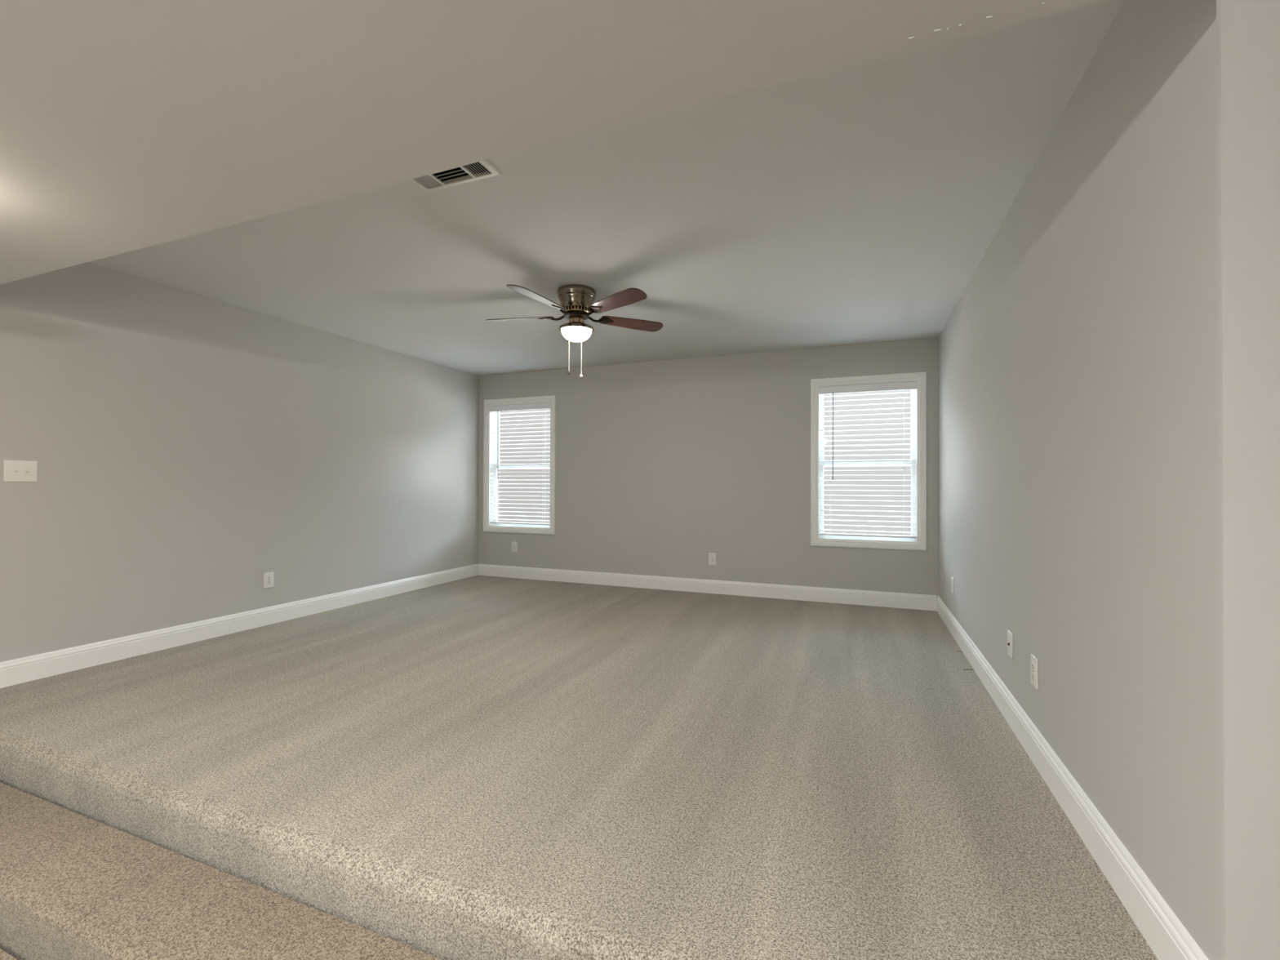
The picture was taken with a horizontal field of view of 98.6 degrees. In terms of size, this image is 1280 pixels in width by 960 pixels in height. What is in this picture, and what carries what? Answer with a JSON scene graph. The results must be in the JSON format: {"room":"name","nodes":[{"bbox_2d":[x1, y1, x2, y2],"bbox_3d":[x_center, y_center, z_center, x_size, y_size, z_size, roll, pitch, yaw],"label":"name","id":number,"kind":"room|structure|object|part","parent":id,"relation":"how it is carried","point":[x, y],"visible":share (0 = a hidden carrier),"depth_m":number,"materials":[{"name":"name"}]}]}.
{"room":"empty living room","nodes":[
{"label":"empty living room","id":0,"kind":"room"},
{"bbox_2d":[0,948,17,959],"bbox_3d":[-1.415,1.512,-0.699,6.517,0.100,4.090,0,-1,22],"label":"floor","id":1,"kind":"structure","parent":0,"point":[3,955],"depth_m":1.71,"materials":[{"name":"beige carpet"}]},
{"bbox_2d":[0,782,441,959],"bbox_3d":[-0.605,1.422,1.354,6.517,0.240,0.312,0,-1,22],"label":"step","id":2,"kind":"structure","parent":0,"point":[73,886],"depth_m":1.69,"materials":[{"name":"beige carpet"}]},
{"bbox_2d":[0,262,479,662],"bbox_3d":[-3.683,0.100,2.633,0.150,3.240,8.899,0,-1,22],"label":"wall","id":3,"kind":"structure","parent":0,"point":[188,448],"depth_m":3.87,"materials":[{"name":"beige paint"}]},
{"bbox_2d":[3,459,37,481],"bbox_3d":[-3.428,-0.049,3.050,0.020,0.119,0.134,0,-1,22],"label":"light switch","id":4,"kind":"object","parent":3,"relation":"attached to","point":[13,470],"visible":1,"depth_m":3.05,"materials":[{"name":"white plastic"}]},
{"bbox_2d":[0,564,478,688],"bbox_3d":[-2.757,1.075,4.757,0.016,0.141,4.249,0,-1,22],"label":"baseboard","id":5,"kind":"structure","parent":3,"relation":"attached to","point":[24,669],"depth_m":3.84,"materials":[{"name":"white wood"}]},
{"bbox_2d":[263,571,274,588],"bbox_3d":[-2.926,0.788,4.340,0.009,0.122,0.080,0,-1,22],"label":"wall outlet","id":6,"kind":"object","parent":3,"relation":"attached to","point":[268,576],"visible":1,"depth_m":4.34,"materials":[{"name":"white plastic"}]},
{"bbox_2d":[0,0,1124,375],"bbox_3d":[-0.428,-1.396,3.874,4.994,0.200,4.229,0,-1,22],"label":"ceiling","id":7,"kind":"structure","parent":0,"point":[858,204],"depth_m":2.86,"materials":[{"name":"paint"}]},
{"bbox_2d":[408,160,502,192],"bbox_3d":[-0.813,-1.395,2.331,0.405,0.192,0.200,0,-1,22],"label":"ceiling vent","id":8,"kind":"object","parent":7,"relation":"in","point":[435,181],"visible":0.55,"depth_m":2.38,"materials":[{"name":"white metal"}]},
{"bbox_2d":[485,284,662,378],"bbox_3d":[-0.468,-1.009,3.754,1.255,0.576,1.242,0,-1,22],"label":"ceiling fan","id":9,"kind":"object","parent":7,"relation":"hanging from","point":[576,301],"visible":1,"depth_m":3.69,"materials":[{"name":"brown wood"}]},
{"bbox_3d":[-0.846,-1.128,3.855,0.485,0.036,0.134,0,0,11],"label":"blade","id":10,"kind":"part","parent":9,"relation":"part of","materials":[{"name":"brown wood"}]},
{"bbox_3d":[-0.635,-1.131,3.412,0.134,0.036,0.485,0,-1,29],"label":"blade","id":11,"kind":"part","parent":9,"relation":"part of","materials":[{"name":"brown wood"}]},
{"bbox_2d":[563,306,590,312],"bbox_3d":[-0.435,-1.153,3.779,0.188,0.024,0.188,1,-1,-41],"label":"vent","id":12,"kind":"object","parent":9,"relation":"attached to","point":[568,308],"depth_m":3.70,"materials":[{"name":"gold metal"}]},
{"bbox_3d":[-0.436,-0.992,3.777,0.207,0.081,0.207,0,-1,22],"label":"lamp shade","id":13,"kind":"part","parent":9,"relation":"part of","materials":[{"name":"white glass"}]},
{"bbox_3d":[-0.148,-1.128,3.476,0.134,0.036,0.485,1,-1,-43],"label":"blade","id":14,"kind":"part","parent":9,"relation":"part of","materials":[{"name":"brown wood"}]},
{"bbox_3d":[-0.059,-1.124,3.958,0.485,0.036,0.134,0,-1,-25],"label":"blade","id":15,"kind":"part","parent":9,"relation":"part of","materials":[{"name":"brown wood"}]},
{"bbox_2d":[0,575,1157,959],"bbox_3d":[0.250,1.264,3.523,6.517,0.240,4.337,0,-1,22],"label":"floor","id":16,"kind":"structure","parent":0,"point":[477,767],"depth_m":2.12,"materials":[{"name":"beige carpet"}]},
{"bbox_2d":[477,337,938,597],"bbox_3d":[0.369,0.144,5.899,5.294,3.240,0.150,0,-1,22],"label":"wall","id":17,"kind":"structure","parent":0,"point":[661,467],"depth_m":5.71,"materials":[{"name":"beige paint"}]},
{"bbox_2d":[511,541,517,551],"bbox_3d":[-1.493,0.795,6.541,0.080,0.122,0.009,0,-1,22],"label":"wall outlet","id":18,"kind":"object","parent":17,"relation":"attached to","point":[514,544],"visible":1,"depth_m":6.54,"materials":[{"name":"white plastic"}]},
{"bbox_2d":[483,395,555,534],"bbox_3d":[-1.411,-0.173,6.598,0.992,1.602,0.180,0,-1,22],"label":"window","id":19,"kind":"structure","parent":17,"relation":"in","point":[489,462],"depth_m":6.66,"materials":[{"name":"white"}]},
{"bbox_3d":[-1.386,-0.518,6.658,0.848,0.767,0.028,0,-1,22],"label":"sash","id":20,"kind":"part","parent":19,"relation":"part of","materials":[{"name":"white plastic"}]},
{"bbox_2d":[489,402,550,525],"bbox_3d":[-1.427,-0.187,6.557,0.844,1.427,0.077,0,-1,22],"label":"window blind","id":21,"kind":"object","parent":19,"relation":"attached to","point":[500,408],"visible":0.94,"depth_m":6.56,"materials":[{"name":"white plastic"}]},
{"bbox_3d":[-1.720,-0.168,6.684,0.002,1.370,0.055,0,-1,22],"label":"ladder cord","id":22,"kind":"part","parent":21,"relation":"part of","materials":[{"name":"white fabric"}]},
{"bbox_3d":[-1.426,0.517,6.561,0.836,0.018,0.048,0,-1,22],"label":"rail","id":23,"kind":"part","parent":21,"relation":"part of","materials":[{"name":"white plastic"}]},
{"bbox_3d":[-1.125,-0.168,6.450,0.002,1.370,0.055,0,-1,22],"label":"ladder cord","id":24,"kind":"part","parent":21,"relation":"part of","materials":[{"name":"white fabric"}]},
{"bbox_3d":[-1.400,0.190,6.625,0.848,0.731,0.028,0,-1,22],"label":"sash","id":25,"kind":"part","parent":19,"relation":"part of","materials":[{"name":"white plastic"}]},
{"bbox_2d":[477,564,936,611],"bbox_3d":[0.334,1.097,5.813,4.961,0.141,0.016,0,-1,22],"label":"baseboard","id":26,"kind":"structure","parent":17,"relation":"attached to","point":[854,597],"depth_m":5.60,"materials":[{"name":"white wood"}]},
{"bbox_2d":[708,552,715,564],"bbox_3d":[0.743,0.811,5.659,0.080,0.122,0.009,0,-1,22],"label":"wall outlet","id":27,"kind":"object","parent":17,"relation":"attached to","point":[712,556],"visible":1,"depth_m":5.66,"materials":[{"name":"white plastic"}]},
{"bbox_2d":[810,371,926,550],"bbox_3d":[2.137,-0.170,5.199,0.993,1.602,0.180,0,-1,22],"label":"window","id":28,"kind":"structure","parent":17,"relation":"in","point":[919,459],"depth_m":5.12,"materials":[{"name":"white"}]},
{"bbox_3d":[2.147,0.194,5.226,0.849,0.731,0.028,0,-1,22],"label":"sash","id":29,"kind":"part","parent":28,"relation":"part of","materials":[{"name":"white plastic"}]},
{"bbox_2d":[818,381,916,538],"bbox_3d":[2.121,-0.184,5.159,0.845,1.427,0.077,0,-1,22],"label":"window blind","id":30,"kind":"object","parent":28,"relation":"attached to","point":[908,384],"visible":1,"depth_m":5.15,"materials":[{"name":"white plastic"}]},
{"bbox_3d":[2.122,0.521,5.163,0.837,0.018,0.048,0,-1,22],"label":"rail","id":31,"kind":"part","parent":30,"relation":"part of","materials":[{"name":"white plastic"}]},
{"bbox_3d":[2.162,-0.515,5.260,0.849,0.767,0.028,0,-1,22],"label":"sash","id":32,"kind":"part","parent":28,"relation":"part of","materials":[{"name":"white plastic"}]},
{"bbox_2d":[938,0,1220,959],"bbox_3d":[1.959,0.126,2.918,0.150,3.240,4.229,0,-1,22],"label":"wall","id":33,"kind":"structure","parent":0,"point":[1078,445],"depth_m":1.55,"materials":[{"name":"beige paint"}]},
{"bbox_2d":[951,577,953,594],"bbox_3d":[2.365,0.798,4.168,0.009,0.122,0.080,0,-1,22],"label":"wall outlet","id":34,"kind":"object","parent":33,"relation":"attached to","point":[952,578],"visible":1,"depth_m":4.16,"materials":[{"name":"white plastic"}]},
{"bbox_2d":[1007,630,1013,658],"bbox_3d":[1.747,0.777,2.604,0.012,0.118,0.078,0,-1,22],"label":"cable plate","id":35,"kind":"object","parent":33,"relation":"attached to","point":[1010,636],"visible":1,"depth_m":2.59,"materials":[{"name":"white plastic"}]},
{"bbox_2d":[1031,653,1038,689],"bbox_3d":[1.608,0.781,2.248,0.009,0.122,0.080,0,-1,22],"label":"wall outlet","id":36,"kind":"object","parent":33,"relation":"attached to","point":[1034,673],"visible":1,"depth_m":2.23,"materials":[{"name":"white plastic"}]},
{"bbox_2d":[1031,671,1035,679],"bbox_3d":[1.606,0.801,2.248,0.004,0.029,0.035,0,-1,22],"label":"receptacle","id":37,"kind":"object","parent":36,"relation":"attached to","point":[1033,673],"depth_m":2.24,"materials":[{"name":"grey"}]},
{"bbox_2d":[936,595,1208,959],"bbox_3d":[1.877,1.080,2.941,0.016,0.141,4.230,0,-1,22],"label":"baseboard","id":38,"kind":"structure","parent":33,"relation":"attached to","point":[1162,931],"depth_m":1.65,"materials":[{"name":"white wood"}]},
{"bbox_2d":[1216,0,1279,959],"bbox_3d":[1.887,0.108,0.747,1.738,3.240,0.164,0,-1,22],"label":"wall","id":39,"kind":"structure","parent":0,"point":[1248,31],"depth_m":0.98,"materials":[{"name":"beige paint"}]}
]}

